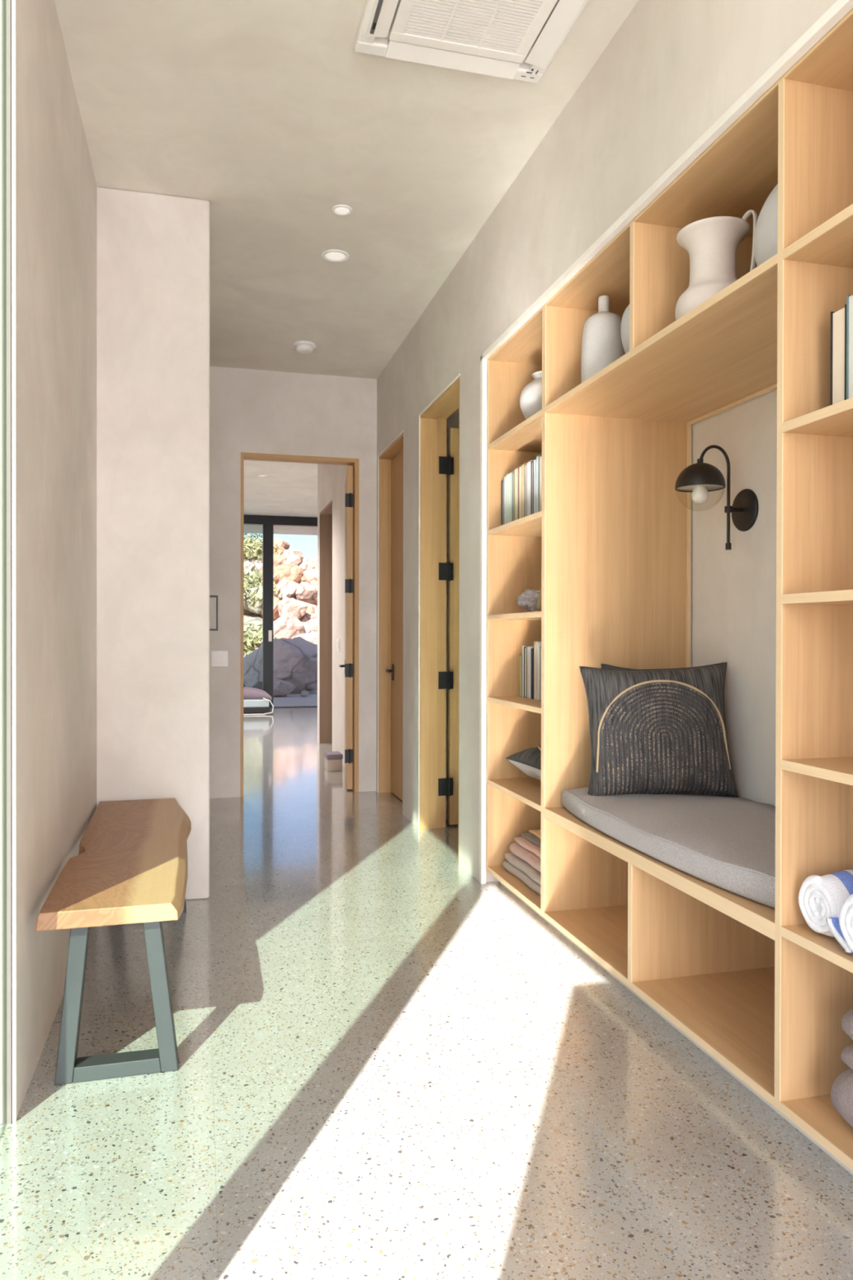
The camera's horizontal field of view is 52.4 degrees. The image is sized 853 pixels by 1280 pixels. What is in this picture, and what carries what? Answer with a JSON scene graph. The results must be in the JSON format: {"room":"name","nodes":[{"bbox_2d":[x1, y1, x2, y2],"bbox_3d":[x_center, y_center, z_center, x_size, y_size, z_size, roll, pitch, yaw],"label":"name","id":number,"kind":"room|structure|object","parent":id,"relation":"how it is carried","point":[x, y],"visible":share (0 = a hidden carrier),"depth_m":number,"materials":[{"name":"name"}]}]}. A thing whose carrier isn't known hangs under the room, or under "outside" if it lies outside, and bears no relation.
{"room":"home hallway","nodes":[
{"label":"home hallway","id":0,"kind":"room"},
{"bbox_2d":[11,0,97,1118],"bbox_3d":[-1.297,-0.394,2.873,0.201,3.094,1.695,0,0,-15],"label":"wall","id":1,"kind":"structure","parent":0,"point":[56,186],"depth_m":2.57,"materials":[{"name":"paint"}]},
{"bbox_2d":[0,0,12,1124],"bbox_3d":[-0.743,-0.432,0.748,0.200,3.194,2.697,0,0,-15],"label":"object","id":2,"kind":"structure","parent":1,"relation":"in","point":[6,868],"depth_m":2.06,"materials":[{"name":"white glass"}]},
{"bbox_2d":[11,0,16,1122],"bbox_3d":[-0.988,-0.390,2.076,0.009,3.094,0.009,0,0,-15],"label":"door frame","id":3,"kind":"structure","parent":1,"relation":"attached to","point":[13,2],"depth_m":2.07,"materials":[{"name":"wood"}]},
{"bbox_2d":[97,186,209,899],"bbox_3d":[-1.592,-0.405,4.934,0.671,3.094,2.443,0,0,-15],"label":"wall","id":4,"kind":"structure","parent":0,"point":[153,249],"depth_m":3.77,"materials":[{"name":"paint"}]},
{"bbox_2d":[209,595,217,631],"bbox_3d":[-1.209,-0.152,4.903,0.056,0.200,0.010,0,0,-15],"label":"handle","id":5,"kind":"object","parent":4,"relation":"attached to","point":[211,596],"visible":0.93,"depth_m":4.90,"materials":[{"name":"black metal"}]},
{"bbox_2d":[244,524,317,535],"bbox_3d":[-2.799,-2.270,14.682,6.400,0.780,1.350,0,0,-15],"label":"eave","id":6,"kind":"object","parent":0,"point":[285,530],"visible":0.07,"depth_m":14.84,"materials":[{"name":"paint"}]},
{"bbox_2d":[209,366,377,798],"bbox_3d":[-1.307,-0.412,6.333,1.929,3.094,0.120,0,0,-15],"label":"wall","id":7,"kind":"structure","parent":0,"point":[251,411],"depth_m":6.29,"materials":[{"name":"paint"}]},
{"bbox_2d":[211,650,227,666],"bbox_3d":[-1.485,0.134,6.222,0.116,0.113,0.010,0,0,-15],"label":"light switch","id":8,"kind":"object","parent":7,"relation":"attached to","point":[219,658],"visible":1,"depth_m":6.22,"materials":[{"name":"white plastic"}]},
{"bbox_2d":[240,452,359,796],"bbox_3d":[-0.996,-0.112,6.813,0.951,2.490,0.896,0,0,-15],"label":"door frame","id":9,"kind":"structure","parent":7,"relation":"in","point":[351,665],"depth_m":6.48,"materials":[{"name":"brown wood"}]},
{"bbox_2d":[54,0,638,517],"bbox_3d":[-0.418,-2.056,5.564,6.400,0.206,17.400,0,0,-15],"label":"ceiling","id":10,"kind":"structure","parent":0,"point":[267,113],"depth_m":3.43,"materials":[{"name":"paint"}]},
{"bbox_2d":[293,340,315,353],"bbox_3d":[-0.806,-1.930,5.732,0.148,0.050,0.148,0,0,-15],"label":"smoke detector","id":11,"kind":"object","parent":10,"relation":"attached to","point":[301,346],"visible":1,"depth_m":5.69,"materials":[{"name":"white plastic"}]},
{"bbox_2d":[321,248,349,262],"bbox_3d":[-0.461,-1.944,4.388,0.138,0.007,0.138,0,0,-15],"label":"recessed light","id":12,"kind":"object","parent":10,"relation":"in","point":[333,255],"visible":1,"depth_m":4.38,"materials":[{"name":"white plastic"}]},
{"bbox_2d":[324,252,346,260],"bbox_3d":[-0.461,-1.944,4.388,0.109,0.003,0.109,0,0,-15],"label":"diffuser","id":13,"kind":"object","parent":12,"relation":"attached to","point":[328,255],"depth_m":4.39,"materials":[{"name":"white"}]},
{"bbox_2d":[332,204,352,215],"bbox_3d":[-0.381,-1.941,3.915,0.092,0.007,0.092,0,0,-15],"label":"recessed light","id":14,"kind":"object","parent":10,"relation":"in","point":[340,209],"visible":1,"depth_m":3.91,"materials":[{"name":"white plastic"}]},
{"bbox_2d":[333,207,350,213],"bbox_3d":[-0.381,-1.941,3.915,0.073,0.003,0.073,0,0,-15],"label":"diffuser","id":15,"kind":"object","parent":14,"relation":"attached to","point":[336,210],"depth_m":3.92,"materials":[{"name":"white"}]},
{"bbox_2d":[355,0,588,83],"bbox_3d":[0.155,-1.914,2.589,0.638,0.046,0.638,0,0,-15],"label":"air conditioner","id":16,"kind":"object","parent":10,"relation":"attached to","point":[491,37],"visible":1,"depth_m":2.72,"materials":[{"name":"white plastic"}]},
{"bbox_2d":[404,0,543,53],"bbox_3d":[0.155,-1.910,2.589,0.370,0.017,0.370,0,0,-15],"label":"grille","id":17,"kind":"object","parent":16,"relation":"attached to","point":[486,26],"depth_m":2.68,"materials":[{"name":"white plastic"}]},
{"bbox_2d":[0,706,852,1279],"bbox_3d":[0.413,1.156,5.799,4.670,0.030,17.400,0,0,-15],"label":"floor","id":18,"kind":"structure","parent":0,"point":[392,1066],"depth_m":2.17,"materials":[{"name":"stone"}]},
{"bbox_2d":[35,798,191,1084],"bbox_3d":[-1.019,0.923,3.001,0.389,0.460,1.548,0,0,-15],"label":"wooden bench","id":19,"kind":"object","parent":18,"relation":"on","point":[131,865],"visible":1,"depth_m":2.34,"materials":[{"name":"brown wood"}]},
{"bbox_2d":[243,697,273,715],"bbox_3d":[-3.306,0.974,12.962,1.952,0.247,0.958,0,0,-15],"label":"daybed","id":20,"kind":"object","parent":18,"relation":"on","point":[258,707],"visible":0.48,"depth_m":12.80,"materials":[{"name":"fabric"}]},
{"bbox_2d":[243,687,271,700],"bbox_3d":[-2.822,0.810,13.143,0.880,0.175,0.790,0,0,-15],"label":"cushion","id":21,"kind":"object","parent":20,"relation":"on","point":[249,693],"visible":0.43,"depth_m":12.83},
{"bbox_2d":[324,751,342,771],"bbox_3d":[-0.812,1.057,7.566,0.136,0.145,0.208,0,0,-15],"label":"storage box","id":22,"kind":"object","parent":18,"relation":"on","point":[333,760],"visible":1,"depth_m":7.47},
{"bbox_2d":[485,8,852,1174],"bbox_3d":[0.951,-0.085,2.805,0.643,2.484,2.832,0,0,-15],"label":"shelving","id":23,"kind":"object","parent":18,"relation":"on","point":[766,995],"visible":0.91,"depth_m":2.73,"materials":[{"name":"brown wood"}]},
{"bbox_2d":[501,480,502,524],"bbox_3d":[0.435,-0.631,4.081,0.167,0.232,0.020,0,0,-15],"label":"book","id":24,"kind":"object","parent":23,"relation":"on","point":[501,481],"visible":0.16,"depth_m":4.07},
{"bbox_2d":[502,479,504,524],"bbox_3d":[0.440,-0.632,4.063,0.169,0.235,0.014,0,0,-15],"label":"book","id":25,"kind":"object","parent":23,"relation":"on","point":[503,479],"visible":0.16,"depth_m":4.05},
{"bbox_2d":[504,476,506,524],"bbox_3d":[0.449,-0.638,4.042,0.170,0.246,0.030,0,0,-15],"label":"book","id":26,"kind":"object","parent":23,"relation":"on","point":[504,477],"visible":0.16,"depth_m":4.03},
{"bbox_2d":[506,473,508,523],"bbox_3d":[0.453,-0.639,4.013,0.170,0.248,0.026,0,0,-15],"label":"book","id":27,"kind":"object","parent":23,"relation":"on","point":[507,476],"visible":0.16,"depth_m":4.00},
{"bbox_2d":[508,473,510,522],"bbox_3d":[0.462,-0.639,3.989,0.170,0.249,0.022,0,0,-15],"label":"book","id":28,"kind":"object","parent":23,"relation":"on","point":[508,473],"visible":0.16,"depth_m":3.98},
{"bbox_2d":[510,471,513,521],"bbox_3d":[0.468,-0.639,3.963,0.170,0.250,0.028,0,0,-15],"label":"book","id":29,"kind":"object","parent":23,"relation":"on","point":[512,471],"visible":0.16,"depth_m":3.95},
{"bbox_2d":[511,471,514,521],"bbox_3d":[0.472,-0.638,3.937,0.170,0.248,0.022,0,0,-15],"label":"book","id":30,"kind":"object","parent":23,"relation":"on","point":[513,473],"visible":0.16,"depth_m":3.92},
{"bbox_2d":[514,469,515,520],"bbox_3d":[0.480,-0.640,3.918,0.170,0.252,0.018,0,0,-15],"label":"book","id":31,"kind":"object","parent":23,"relation":"on","point":[514,469],"visible":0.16,"depth_m":3.90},
{"bbox_2d":[515,467,518,519],"bbox_3d":[0.483,-0.640,3.894,0.170,0.253,0.026,0,0,-15],"label":"book","id":32,"kind":"object","parent":23,"relation":"on","point":[516,469],"visible":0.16,"depth_m":3.88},
{"bbox_2d":[517,466,520,519],"bbox_3d":[0.492,-0.642,3.871,0.170,0.256,0.022,0,0,-15],"label":"book","id":33,"kind":"object","parent":23,"relation":"on","point":[519,466],"visible":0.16,"depth_m":3.86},
{"bbox_2d":[519,466,521,518],"bbox_3d":[0.496,-0.640,3.847,0.170,0.252,0.024,0,0,-15],"label":"book","id":34,"kind":"object","parent":23,"relation":"on","point":[520,468],"visible":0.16,"depth_m":3.83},
{"bbox_2d":[519,654,522,697],"bbox_3d":[0.509,0.168,4.081,0.143,0.198,0.024,0,0,-15],"label":"book","id":35,"kind":"object","parent":23,"relation":"on","point":[520,655],"visible":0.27,"depth_m":4.06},
{"bbox_2d":[502,852,540,894],"bbox_3d":[0.584,1.027,3.814,0.341,0.077,0.555,0,0,-15],"label":"folded towel","id":36,"kind":"object","parent":23,"relation":"on","point":[519,868],"visible":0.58,"depth_m":3.81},
{"bbox_2d":[508,829,541,871],"bbox_3d":[0.596,0.935,3.814,0.318,0.108,0.510,0,0,-15],"label":"folded towel","id":37,"kind":"object","parent":36,"relation":"on","point":[527,846],"visible":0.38,"depth_m":3.88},
{"bbox_2d":[506,745,541,781],"bbox_3d":[0.678,0.563,3.834,0.486,0.189,0.488,0,0,-22],"label":"throw pillow","id":38,"kind":"object","parent":23,"relation":"on","point":[528,761],"visible":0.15,"depth_m":3.84,"materials":[{"name":"fabric"}]},
{"bbox_2d":[521,462,526,517],"bbox_3d":[0.503,-0.642,3.819,0.170,0.258,0.030,0,0,-15],"label":"book","id":39,"kind":"object","parent":23,"relation":"on","point":[522,465],"visible":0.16,"depth_m":3.81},
{"bbox_2d":[522,645,526,697],"bbox_3d":[0.534,0.147,4.060,0.170,0.240,0.026,0,0,-15],"label":"book","id":40,"kind":"object","parent":23,"relation":"on","point":[522,646],"visible":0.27,"depth_m":4.05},
{"bbox_2d":[524,646,526,697],"bbox_3d":[0.538,0.149,4.031,0.170,0.236,0.030,0,0,-15],"label":"book","id":41,"kind":"object","parent":23,"relation":"on","point":[525,647],"visible":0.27,"depth_m":4.02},
{"bbox_2d":[524,463,527,516],"bbox_3d":[0.512,-0.638,3.793,0.170,0.250,0.024,0,0,-15],"label":"book","id":42,"kind":"object","parent":23,"relation":"on","point":[525,466],"visible":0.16,"depth_m":3.77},
{"bbox_2d":[527,462,528,515],"bbox_3d":[0.521,-0.640,3.768,0.170,0.254,0.026,0,0,-15],"label":"book","id":43,"kind":"object","parent":23,"relation":"on","point":[527,463],"visible":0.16,"depth_m":3.76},
{"bbox_2d":[516,588,540,612],"bbox_3d":[0.494,-0.174,3.915,0.176,0.116,0.149,0,0,-15],"label":"rock","id":44,"kind":"object","parent":23,"relation":"on","point":[527,600],"visible":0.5,"depth_m":3.87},
{"bbox_2d":[525,645,533,698],"bbox_3d":[0.544,0.148,4.004,0.170,0.240,0.022,0,0,-15],"label":"book","id":45,"kind":"object","parent":23,"relation":"on","point":[526,672],"visible":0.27,"depth_m":3.99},
{"bbox_2d":[528,460,533,515],"bbox_3d":[0.524,-0.641,3.740,0.170,0.256,0.028,0,0,-15],"label":"book","id":46,"kind":"object","parent":23,"relation":"on","point":[529,462],"visible":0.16,"depth_m":3.73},
{"bbox_2d":[520,370,542,419],"bbox_3d":[0.523,-1.029,3.748,0.238,0.236,0.238,0,0,-15],"label":"vase","id":47,"kind":"object","parent":23,"relation":"on","point":[531,397],"visible":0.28,"depth_m":3.68,"materials":[{"name":"ceramic"}]},
{"bbox_2d":[528,646,533,698],"bbox_3d":[0.551,0.149,3.976,0.170,0.238,0.034,0,0,-15],"label":"book","id":48,"kind":"object","parent":23,"relation":"on","point":[529,647],"visible":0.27,"depth_m":3.96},
{"bbox_2d":[530,648,533,699],"bbox_3d":[0.557,0.153,3.950,0.166,0.230,0.016,0,0,-15],"label":"book","id":49,"kind":"object","parent":23,"relation":"on","point":[531,665],"visible":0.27,"depth_m":3.94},
{"bbox_2d":[530,460,533,514],"bbox_3d":[0.532,-0.638,3.714,0.170,0.250,0.022,0,0,-15],"label":"book","id":50,"kind":"object","parent":23,"relation":"on","point":[532,462],"visible":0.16,"depth_m":3.70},
{"bbox_2d":[533,647,533,699],"bbox_3d":[0.567,0.150,3.933,0.170,0.236,0.020,0,0,-15],"label":"book","id":51,"kind":"object","parent":23,"relation":"on","point":[533,647],"visible":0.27,"depth_m":3.92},
{"bbox_2d":[533,458,536,513],"bbox_3d":[0.540,-0.639,3.690,0.170,0.252,0.028,0,0,-15],"label":"book","id":52,"kind":"object","parent":23,"relation":"on","point":[535,460],"visible":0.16,"depth_m":3.68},
{"bbox_2d":[533,641,537,700],"bbox_3d":[0.570,0.137,3.907,0.170,0.262,0.030,0,0,-15],"label":"book","id":53,"kind":"object","parent":23,"relation":"on","point":[535,642],"visible":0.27,"depth_m":3.90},
{"bbox_2d":[534,589,541,611],"bbox_3d":[0.562,-0.193,3.784,0.180,0.156,0.040,0,0,-15],"label":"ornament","id":54,"kind":"object","parent":23,"relation":"on","point":[539,599],"visible":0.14,"depth_m":3.75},
{"bbox_2d":[536,454,540,512],"bbox_3d":[0.549,-0.644,3.664,0.170,0.262,0.024,0,0,-15],"label":"book","id":55,"kind":"object","parent":23,"relation":"on","point":[537,457],"visible":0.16,"depth_m":3.65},
{"bbox_2d":[537,641,541,700],"bbox_3d":[0.580,0.138,3.877,0.170,0.260,0.030,0,0,-15],"label":"book","id":56,"kind":"object","parent":23,"relation":"on","point":[539,643],"visible":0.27,"depth_m":3.87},
{"bbox_2d":[537,454,542,511],"bbox_3d":[0.553,-0.642,3.640,0.170,0.260,0.022,0,0,-15],"label":"book","id":57,"kind":"object","parent":23,"relation":"on","point":[539,491],"visible":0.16,"depth_m":3.63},
{"bbox_2d":[539,646,541,700],"bbox_3d":[0.588,0.148,3.848,0.170,0.240,0.028,0,0,-15],"label":"book","id":58,"kind":"object","parent":23,"relation":"on","point":[540,646],"visible":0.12,"depth_m":3.84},
{"bbox_2d":[540,456,542,511],"bbox_3d":[0.559,-0.637,3.613,0.170,0.250,0.030,0,0,-15],"label":"book","id":59,"kind":"object","parent":23,"relation":"on","point":[540,456],"visible":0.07,"depth_m":3.60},
{"bbox_2d":[581,295,625,382],"bbox_3d":[0.657,-1.091,3.214,0.164,0.362,0.164,0,0,-15],"label":"bottle vase","id":60,"kind":"object","parent":23,"relation":"on","point":[602,341],"visible":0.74,"depth_m":3.15,"materials":[{"name":"ceramic"}]},
{"bbox_2d":[620,304,629,353],"bbox_3d":[0.780,-1.048,2.921,0.245,0.284,0.245,0,0,-15],"label":"round vase","id":61,"kind":"object","parent":23,"relation":"on","point":[624,329],"visible":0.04,"depth_m":2.90,"materials":[{"name":"ceramic"}]},
{"bbox_2d":[560,786,775,907],"bbox_3d":[0.943,0.612,2.798,0.610,0.094,1.404,0,0,-15],"label":"seat cushion","id":62,"kind":"object","parent":23,"relation":"on","point":[728,843],"visible":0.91,"depth_m":2.67,"materials":[{"name":"grey fabric"}]},
{"bbox_2d":[600,663,634,669],"bbox_3d":[0.892,0.339,3.399,0.440,0.490,0.096,0,0,11],"label":"throw pillow","id":63,"kind":"object","parent":62,"relation":"on","point":[603,665],"visible":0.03,"depth_m":3.43,"materials":[{"name":"fabric"}]},
{"bbox_2d":[579,662,738,797],"bbox_3d":[0.864,0.340,3.238,0.576,0.514,0.276,0,0,7],"label":"throw pillow","id":64,"kind":"object","parent":62,"relation":"on","point":[656,731],"visible":0.99,"depth_m":3.15,"materials":[{"name":"fabric"}]},
{"bbox_2d":[675,209,758,319],"bbox_3d":[0.839,-1.059,2.538,0.212,0.306,0.212,0,0,7],"label":"jug","id":65,"kind":"object","parent":23,"relation":"on","point":[711,243],"visible":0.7,"depth_m":2.48,"materials":[{"name":"ceramic"}]},
{"bbox_2d":[753,183,777,266],"bbox_3d":[1.019,-1.077,2.255,0.314,0.348,0.314,0,0,-15],"label":"vase","id":66,"kind":"object","parent":23,"relation":"on","point":[766,234],"visible":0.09,"depth_m":2.22,"materials":[{"name":"ceramic"}]},
{"bbox_2d":[798,869,852,937],"bbox_3d":[1.097,0.595,2.000,0.467,0.143,0.147,0,0,-15],"label":"rolled towel","id":67,"kind":"object","parent":23,"relation":"on","point":[820,898],"visible":0.87,"depth_m":1.94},
{"bbox_2d":[830,304,846,405],"bbox_3d":[1.007,-0.625,1.971,0.170,0.243,0.048,0,0,-15],"label":"book","id":68,"kind":"object","parent":23,"relation":"on","point":[838,318],"visible":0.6,"depth_m":1.95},
{"bbox_2d":[830,1067,852,1127],"bbox_3d":[1.133,1.009,1.732,0.371,0.136,0.488,0,0,-15],"label":"folded towel","id":69,"kind":"object","parent":23,"relation":"on","point":[842,1091],"visible":1,"depth_m":1.89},
{"bbox_2d":[840,1044,852,1069],"bbox_3d":[1.141,0.916,1.730,0.357,0.052,0.462,0,0,-15],"label":"folded towel","id":70,"kind":"object","parent":69,"relation":"on","point":[846,1055],"visible":1,"depth_m":1.89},
{"bbox_2d":[841,1008,852,1039],"bbox_3d":[1.143,0.851,1.741,0.348,0.079,0.462,0,0,-15],"label":"folded towel","id":71,"kind":"object","parent":70,"relation":"on","point":[847,1020],"visible":1,"depth_m":1.91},
{"bbox_2d":[839,893,852,951],"bbox_3d":[1.127,0.593,1.845,0.487,0.149,0.154,0,0,-15],"label":"rolled towel","id":72,"kind":"object","parent":23,"relation":"on","point":[846,915],"visible":1,"depth_m":1.82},
{"bbox_2d":[826,917,852,952],"bbox_3d":[1.015,0.633,1.893,0.278,0.055,0.072,0,0,-15],"label":"flap","id":73,"kind":"object","parent":72,"relation":"on","point":[833,923],"visible":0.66,"depth_m":1.87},
{"bbox_2d":[846,294,852,399],"bbox_3d":[1.018,-0.634,1.932,0.170,0.262,0.030,0,0,-15],"label":"book","id":74,"kind":"object","parent":23,"relation":"on","point":[849,298],"visible":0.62,"depth_m":1.92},
{"bbox_2d":[317,0,837,882],"bbox_3d":[1.249,-0.405,6.008,2.948,3.094,17.400,0,0,-15],"label":"wall","id":75,"kind":"structure","parent":0,"point":[672,68],"depth_m":3.50,"materials":[{"name":"paint"}]},
{"bbox_2d":[244,514,317,707],"bbox_3d":[-2.612,-0.448,13.963,6.200,3.104,0.155,0,0,-15],"label":"window","id":76,"kind":"structure","parent":75,"relation":"in","point":[268,522],"depth_m":13.92,"materials":[{"name":"black metal"}]},
{"bbox_2d":[319,500,332,743],"bbox_3d":[-0.970,-0.128,8.970,0.148,2.500,0.950,0,0,-15],"label":"door","id":77,"kind":"structure","parent":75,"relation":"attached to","point":[326,514],"depth_m":9.40,"materials":[{"name":"brown wood"}]},
{"bbox_2d":[337,638,339,651],"bbox_3d":[-0.827,0.047,8.104,0.010,0.120,0.140,0,0,-15],"label":"light switch","id":78,"kind":"object","parent":75,"relation":"attached to","point":[338,639],"visible":1,"depth_m":8.08,"materials":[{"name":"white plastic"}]},
{"bbox_2d":[377,431,403,792],"bbox_3d":[-0.257,-0.115,6.060,0.005,2.508,0.827,0,0,-15],"label":"door frame","id":79,"kind":"structure","parent":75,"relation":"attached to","point":[402,431],"depth_m":6.45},
{"bbox_2d":[378,432,403,800],"bbox_3d":[-0.189,-0.111,6.076,0.135,2.500,0.815,0,0,-15],"label":"door","id":80,"kind":"structure","parent":75,"relation":"in","point":[391,460],"depth_m":6.43,"materials":[{"name":"brown wood"}]},
{"bbox_2d":[417,373,460,828],"bbox_3d":[0.061,-0.109,4.841,0.005,2.508,0.849,0,0,-15],"label":"bead","id":81,"kind":"object","parent":75,"relation":"attached to","point":[459,375],"visible":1,"depth_m":5.24},
{"bbox_2d":[419,376,459,862],"bbox_3d":[0.535,-0.104,4.988,0.985,2.500,0.883,0,0,-15],"label":"door frame","id":82,"kind":"structure","parent":75,"relation":"in","point":[434,571],"depth_m":5.25,"materials":[{"name":"brown wood"}]},
{"bbox_2d":[479,0,852,884],"bbox_3d":[0.628,-0.089,2.710,0.025,2.492,2.888,0,0,-15],"label":"shelving trim","id":83,"kind":"structure","parent":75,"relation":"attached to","point":[840,8],"depth_m":3.02,"materials":[{"name":"paint"}]},
{"bbox_2d":[445,388,777,819],"bbox_3d":[1.187,-0.396,4.183,1.590,3.094,5.700,0,0,-15],"label":"wall","id":84,"kind":"structure","parent":0,"point":[734,590],"depth_m":3.23,"materials":[{"name":"paint"}]},
{"bbox_2d":[675,444,758,550],"bbox_3d":[1.046,-0.523,3.171,0.278,0.382,0.176,0,0,-15],"label":"wall lamp","id":85,"kind":"object","parent":84,"relation":"attached to","point":[699,478],"visible":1,"depth_m":3.15,"materials":[{"name":"black metal"}]},
{"label":"outside","id":86,"kind":"structure","parent":0,"visible":0},
{"bbox_2d":[273,690,317,706],"bbox_3d":[-2.197,1.100,16.331,10.000,0.025,4.300,0,0,-15],"label":"patio","id":87,"kind":"structure","parent":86,"point":[295,699],"depth_m":15.56,"materials":[{"name":"concrete"}]},
{"bbox_2d":[243,636,317,693],"bbox_3d":[-2.749,0.540,17.664,2.031,1.225,1.415,0,0,-15],"label":"boulder","id":88,"kind":"object","parent":87,"relation":"on","point":[295,659],"visible":0.62,"depth_m":17.21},
{"bbox_2d":[273,678,295,697],"bbox_3d":[-2.780,0.931,16.596,0.530,0.401,0.420,0,0,-15],"label":"boulder","id":89,"kind":"object","parent":87,"relation":"on","point":[282,688],"visible":0.65,"depth_m":16.44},
{"bbox_2d":[299,690,309,697],"bbox_3d":[-2.328,1.027,16.560,0.149,0.126,0.144,0,0,41],"label":"boulder","id":90,"kind":"object","parent":87,"relation":"on","point":[304,693],"visible":1,"depth_m":16.51,"materials":[{"name":"stone"}]},
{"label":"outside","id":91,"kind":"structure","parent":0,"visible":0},
{"bbox_2d":[243,545,317,640],"bbox_3d":[-6.441,-1.730,36.549,50.000,5.911,36.000,0,0,-15],"label":"hill","id":92,"kind":"structure","parent":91,"point":[312,619],"depth_m":29.08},
{"bbox_2d":[244,568,259,586],"bbox_3d":[-6.714,-2.194,31.893,1.125,0.884,0.957,0,0,-15],"label":"boulder","id":93,"kind":"object","parent":92,"relation":"on","point":[247,570],"visible":0.17,"depth_m":31.64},
{"bbox_2d":[243,617,262,639],"bbox_3d":[-5.145,-0.186,25.808,0.960,0.952,0.919,0,0,7],"label":"boulder","id":94,"kind":"object","parent":92,"relation":"on","point":[255,622],"visible":0.21,"depth_m":25.47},
{"bbox_2d":[244,586,262,614],"bbox_3d":[-5.746,-1.321,28.907,1.057,0.950,0.841,0,0,2],"label":"boulder","id":95,"kind":"object","parent":92,"relation":"on","point":[259,590],"visible":0.51,"depth_m":28.56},
{"bbox_2d":[243,623,279,656],"bbox_3d":[-4.944,0.129,24.050,2.037,1.155,2.027,0,0,-15],"label":"desert shrub","id":96,"kind":"object","parent":92,"relation":"on","point":[248,644],"visible":0.3,"depth_m":23.80,"materials":[{"name":"green plant"}]},
{"bbox_2d":[244,533,279,559],"bbox_3d":[-7.172,-3.808,35.321,2.485,1.383,2.411,0,0,-15],"label":"desert shrub","id":97,"kind":"object","parent":92,"relation":"on","point":[248,546],"visible":0.52,"depth_m":34.79,"materials":[{"name":"green plant"}]},
{"bbox_2d":[244,565,283,606],"bbox_3d":[-6.085,-1.761,29.410,2.610,1.513,2.651,0,0,-15],"label":"desert shrub","id":98,"kind":"object","parent":92,"relation":"on","point":[250,578],"visible":0.22,"depth_m":28.97,"materials":[{"name":"green plant"}]},
{"bbox_2d":[256,565,279,586],"bbox_3d":[-5.852,-2.373,32.541,1.338,0.866,0.911,0,0,-38],"label":"boulder","id":99,"kind":"object","parent":92,"relation":"on","point":[277,576],"visible":0.27,"depth_m":32.24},
{"bbox_2d":[260,595,280,620],"bbox_3d":[-5.143,-1.052,28.857,0.861,0.820,0.770,0,0,27],"label":"boulder","id":100,"kind":"object","parent":92,"relation":"on","point":[276,615],"visible":0.26,"depth_m":28.52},
{"bbox_2d":[257,537,289,549],"bbox_3d":[-6.891,-4.093,38.813,1.434,0.828,1.286,0,0,11],"label":"boulder","id":101,"kind":"object","parent":92,"relation":"on","point":[286,545],"visible":0.25,"depth_m":38.28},
{"bbox_2d":[262,555,287,566],"bbox_3d":[-5.983,-3.061,34.454,1.068,0.656,1.032,0,0,-15],"label":"boulder","id":102,"kind":"object","parent":92,"relation":"on","point":[277,559],"visible":0.33,"depth_m":34.05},
{"bbox_2d":[273,543,284,555],"bbox_3d":[-6.468,-3.643,37.091,1.046,0.967,1.294,0,0,-15],"label":"boulder","id":103,"kind":"object","parent":92,"relation":"on","point":[282,549],"visible":0.18,"depth_m":36.61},
{"bbox_2d":[273,578,302,598],"bbox_3d":[-4.813,-1.717,30.376,1.093,0.847,1.036,0,0,-15],"label":"boulder","id":104,"kind":"object","parent":92,"relation":"on","point":[288,588],"visible":0.54,"depth_m":30.00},
{"bbox_2d":[273,613,304,639],"bbox_3d":[-4.198,-0.292,26.059,1.053,0.969,1.046,0,0,-15],"label":"boulder","id":105,"kind":"object","parent":92,"relation":"on","point":[287,626],"visible":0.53,"depth_m":25.63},
{"bbox_2d":[276,563,303,583],"bbox_3d":[-5.169,-2.362,32.736,1.270,1.088,1.260,0,0,-15],"label":"boulder","id":106,"kind":"object","parent":92,"relation":"on","point":[291,571],"visible":0.56,"depth_m":32.24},
{"bbox_2d":[277,597,307,618],"bbox_3d":[-4.367,-0.972,28.240,0.982,0.790,0.934,0,0,-15],"label":"boulder","id":107,"kind":"object","parent":92,"relation":"on","point":[292,606],"visible":0.79,"depth_m":27.92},
{"bbox_2d":[283,553,302,565],"bbox_3d":[-5.470,-3.001,34.509,0.960,0.867,0.891,0,0,31],"label":"boulder","id":108,"kind":"object","parent":92,"relation":"on","point":[294,559],"visible":0.43,"depth_m":34.29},
{"bbox_2d":[282,549,303,559],"bbox_3d":[-5.915,-3.445,37.107,1.269,0.899,1.210,0,0,8],"label":"boulder","id":109,"kind":"object","parent":92,"relation":"on","point":[286,552],"visible":0.31,"depth_m":36.78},
{"bbox_2d":[294,585,317,604],"bbox_3d":[-4.279,-1.554,30.508,0.913,0.763,1.103,0,0,-15],"label":"boulder","id":110,"kind":"object","parent":92,"relation":"on","point":[306,593],"visible":0.69,"depth_m":30.11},
{"bbox_2d":[298,558,317,571],"bbox_3d":[-4.845,-2.852,35.101,1.426,0.950,1.075,0,0,-43],"label":"boulder","id":111,"kind":"object","parent":92,"relation":"on","point":[307,563],"visible":0.21,"depth_m":34.63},
{"bbox_2d":[302,622,317,632],"bbox_3d":[-3.787,-0.209,26.627,1.144,0.704,1.022,0,0,9],"label":"boulder","id":112,"kind":"object","parent":92,"relation":"on","point":[308,628],"visible":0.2,"depth_m":26.41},
{"bbox_2d":[302,568,317,586],"bbox_3d":[-4.046,-2.190,32.607,1.264,1.001,1.162,0,0,-15],"label":"boulder","id":113,"kind":"object","parent":92,"relation":"on","point":[310,575],"visible":0.35,"depth_m":32.28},
{"bbox_2d":[306,605,315,613],"bbox_3d":[-4.144,-0.827,29.107,0.810,0.673,0.875,0,0,-15],"label":"boulder","id":114,"kind":"object","parent":92,"relation":"on","point":[310,609],"visible":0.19,"depth_m":28.86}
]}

